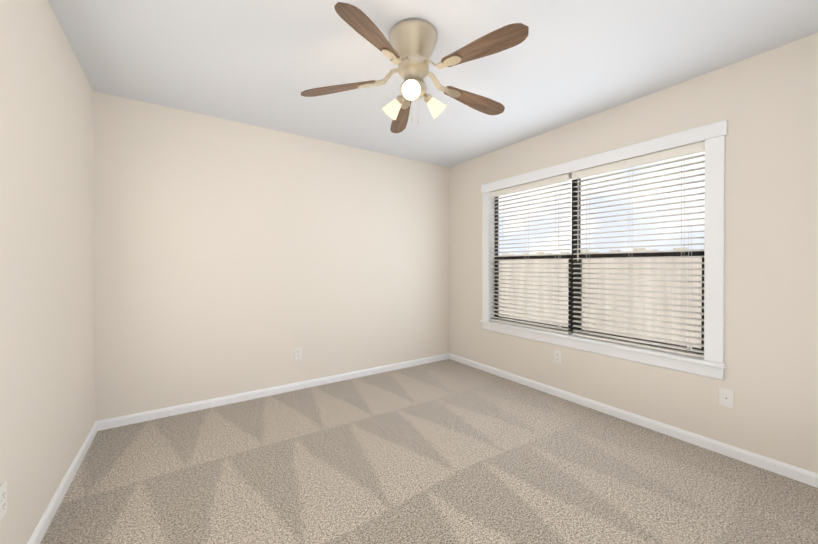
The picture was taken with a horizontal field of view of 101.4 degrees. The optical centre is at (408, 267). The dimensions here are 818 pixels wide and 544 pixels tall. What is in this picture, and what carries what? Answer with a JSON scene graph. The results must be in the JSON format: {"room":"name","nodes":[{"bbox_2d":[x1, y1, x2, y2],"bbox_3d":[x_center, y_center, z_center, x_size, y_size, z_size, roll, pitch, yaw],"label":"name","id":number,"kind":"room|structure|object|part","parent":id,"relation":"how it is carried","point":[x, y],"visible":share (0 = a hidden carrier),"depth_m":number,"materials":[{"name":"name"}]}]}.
{"room":"empty bedroom","nodes":[
{"label":"empty bedroom","id":0,"kind":"room"},
{"bbox_2d":[0,0,94,543],"bbox_3d":[-1.073,-0.032,0.519,0.150,2.440,4.750,0,0,-34],"label":"wall","id":1,"kind":"structure","parent":0,"point":[47,340],"depth_m":1.50,"materials":[{"name":"beige paint"}]},
{"bbox_2d":[0,479,6,520],"bbox_3d":[-1.409,0.810,1.160,0.007,0.115,0.070,0,0,-34],"label":"electrical outlet","id":2,"kind":"object","parent":1,"relation":"attached to","point":[3,498],"visible":1,"depth_m":1.16,"materials":[{"name":"white plastic"}]},
{"bbox_2d":[27,421,97,543],"bbox_3d":[-1.005,1.153,0.572,0.014,0.070,4.450,0,0,-34],"label":"baseboard","id":3,"kind":"structure","parent":1,"relation":"attached to","point":[38,534],"depth_m":1.69,"materials":[{"name":"white wood"}]},
{"bbox_2d":[94,91,448,420],"bbox_3d":[-0.913,-0.048,3.405,3.650,2.440,0.150,0,0,-34],"label":"wall","id":4,"kind":"structure","parent":0,"point":[232,257],"depth_m":2.96,"materials":[{"name":"beige paint"}]},
{"bbox_2d":[96,353,448,430],"bbox_3d":[-0.868,1.137,3.344,3.350,0.070,0.014,0,0,-34],"label":"baseboard","id":5,"kind":"structure","parent":4,"relation":"attached to","point":[109,423],"depth_m":2.97,"materials":[{"name":"white wood"}]},
{"bbox_2d":[294,347,301,359],"bbox_3d":[-1.064,0.828,3.213,0.070,0.115,0.007,0,0,-34],"label":"electrical outlet","id":6,"kind":"object","parent":4,"relation":"attached to","point":[297,353],"visible":1,"depth_m":3.21,"materials":[{"name":"white plastic"}]},
{"bbox_2d":[40,359,817,543],"bbox_3d":[0.376,1.233,1.508,3.650,0.100,4.750,0,0,-34],"label":"floor","id":7,"kind":"structure","parent":0,"point":[448,451],"depth_m":1.87,"materials":[{"name":"carpet"}]},
{"bbox_2d":[48,0,817,167],"bbox_3d":[0.376,-1.317,1.493,3.650,0.120,4.750,0,0,-34],"label":"ceiling","id":8,"kind":"structure","parent":0,"point":[262,63],"depth_m":2.01,"materials":[{"name":"white paint"}]},
{"bbox_2d":[301,2,528,132],"bbox_3d":[0.070,-1.012,1.822,1.208,0.493,1.225,0,0,-34],"label":"fan","id":9,"kind":"object","parent":8,"relation":"hanging from","point":[409,49],"visible":1,"depth_m":1.73,"materials":[{"name":"brown wood"}]},
{"bbox_3d":[-0.398,-1.001,1.874,0.445,0.006,0.115,-5,12,8],"label":"blade","id":10,"kind":"part","parent":9,"relation":"part of","materials":[{"name":"brown wood"}]},
{"label":"blade","id":11,"kind":"part","parent":9,"relation":"part of","materials":[{"name":"brown wood"}]},
{"bbox_3d":[-0.101,-0.893,1.895,0.093,0.109,0.112,0,0,-34],"label":"lamp shade","id":12,"kind":"part","parent":9,"relation":"part of","materials":[{"name":"beige glass"}]},
{"bbox_2d":[396,95,403,103],"bbox_3d":[-0.041,-0.948,1.858,0.053,0.072,0.077,0,0,-34],"label":"socket","id":13,"kind":"object","parent":9,"relation":"attached to","point":[399,99],"depth_m":1.85,"materials":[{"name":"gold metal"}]},
{"bbox_3d":[-0.053,-1.003,2.238,0.115,0.006,0.445,-12,-3,-10],"label":"blade","id":14,"kind":"part","parent":9,"relation":"part of","materials":[{"name":"brown wood"}]},
{"bbox_3d":[0.010,-0.891,1.671,0.104,0.109,0.109,0,0,-34],"label":"lamp shade","id":15,"kind":"part","parent":9,"relation":"part of","materials":[{"name":"beige glass"}]},
{"bbox_3d":[0.014,-0.903,1.688,0.042,0.044,0.044,0,0,-34],"label":"bulb","id":16,"kind":"part","parent":9,"relation":"part of","materials":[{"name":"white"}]},
{"bbox_2d":[424,94,431,102],"bbox_3d":[0.092,-0.948,1.847,0.078,0.071,0.047,0,0,-34],"label":"socket","id":17,"kind":"object","parent":9,"relation":"attached to","point":[428,98],"depth_m":1.84,"materials":[{"name":"beige metal"}]},
{"bbox_3d":[0.154,-0.893,1.876,0.113,0.109,0.095,0,0,-34],"label":"lamp shade","id":18,"kind":"part","parent":9,"relation":"part of","materials":[{"name":"beige glass"}]},
{"label":"blade","id":19,"kind":"part","parent":9,"relation":"part of","materials":[{"name":"brown wood"}]},
{"label":"blade","id":20,"kind":"part","parent":9,"relation":"part of","materials":[{"name":"brown wood"}]},
{"bbox_2d":[449,33,817,473],"bbox_3d":[1.825,-0.043,2.482,0.150,2.440,4.750,0,0,-34],"label":"wall","id":21,"kind":"structure","parent":0,"point":[765,104],"depth_m":2.06,"materials":[{"name":"beige paint"}]},
{"bbox_2d":[554,350,561,363],"bbox_3d":[1.354,0.814,3.043,0.007,0.115,0.070,0,0,-34],"label":"outlet","id":22,"kind":"object","parent":21,"relation":"attached to","point":[557,356],"visible":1,"depth_m":3.04,"materials":[{"name":"white plastic"}]},
{"bbox_2d":[480,120,727,380],"bbox_3d":[1.459,-0.107,2.982,0.195,1.637,2.065,0,0,-34],"label":"window","id":23,"kind":"structure","parent":21,"relation":"in","point":[571,299],"depth_m":2.54,"materials":[{"name":"white metal"}]},
{"bbox_2d":[490,141,704,357],"bbox_3d":[1.441,-0.118,2.970,0.071,1.427,1.851,0,0,-34],"label":"window blinds","id":24,"kind":"object","parent":23,"relation":"attached to","point":[694,148],"visible":0.88,"depth_m":2.68,"materials":[{"name":"white plastic"}]},
{"bbox_2d":[449,353,817,487],"bbox_3d":[1.757,1.143,2.442,0.014,0.070,4.450,0,0,-34],"label":"baseboard","id":25,"kind":"structure","parent":21,"relation":"attached to","point":[782,468],"depth_m":2.34,"materials":[{"name":"white wood"}]},
{"bbox_2d":[719,387,733,408],"bbox_3d":[1.992,0.819,2.100,0.007,0.115,0.070,0,0,-34],"label":"outlet","id":26,"kind":"object","parent":21,"relation":"attached to","point":[726,397],"visible":1,"depth_m":2.10,"materials":[{"name":"white plastic"}]},
{"label":"outside","id":27,"kind":"structure","parent":0,"visible":0},
{"bbox_2d":[498,151,704,343],"bbox_3d":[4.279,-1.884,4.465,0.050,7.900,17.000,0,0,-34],"label":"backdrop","id":28,"kind":"structure","parent":27,"point":[689,216],"depth_m":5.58,"materials":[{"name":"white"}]},
{"bbox_3d":[3.000,2.121,3.621,3.040,0.100,17.000,0,0,-34],"label":"ground","id":29,"kind":"structure","parent":0,"visible":0},
{"bbox_2d":[498,247,701,347],"bbox_3d":[3.174,0.916,3.803,0.060,2.308,15.116,0,0,-34],"label":"fence","id":30,"kind":"object","parent":29,"relation":"on","point":[681,290],"depth_m":4.38,"materials":[{"name":"brown wood"}]}
]}

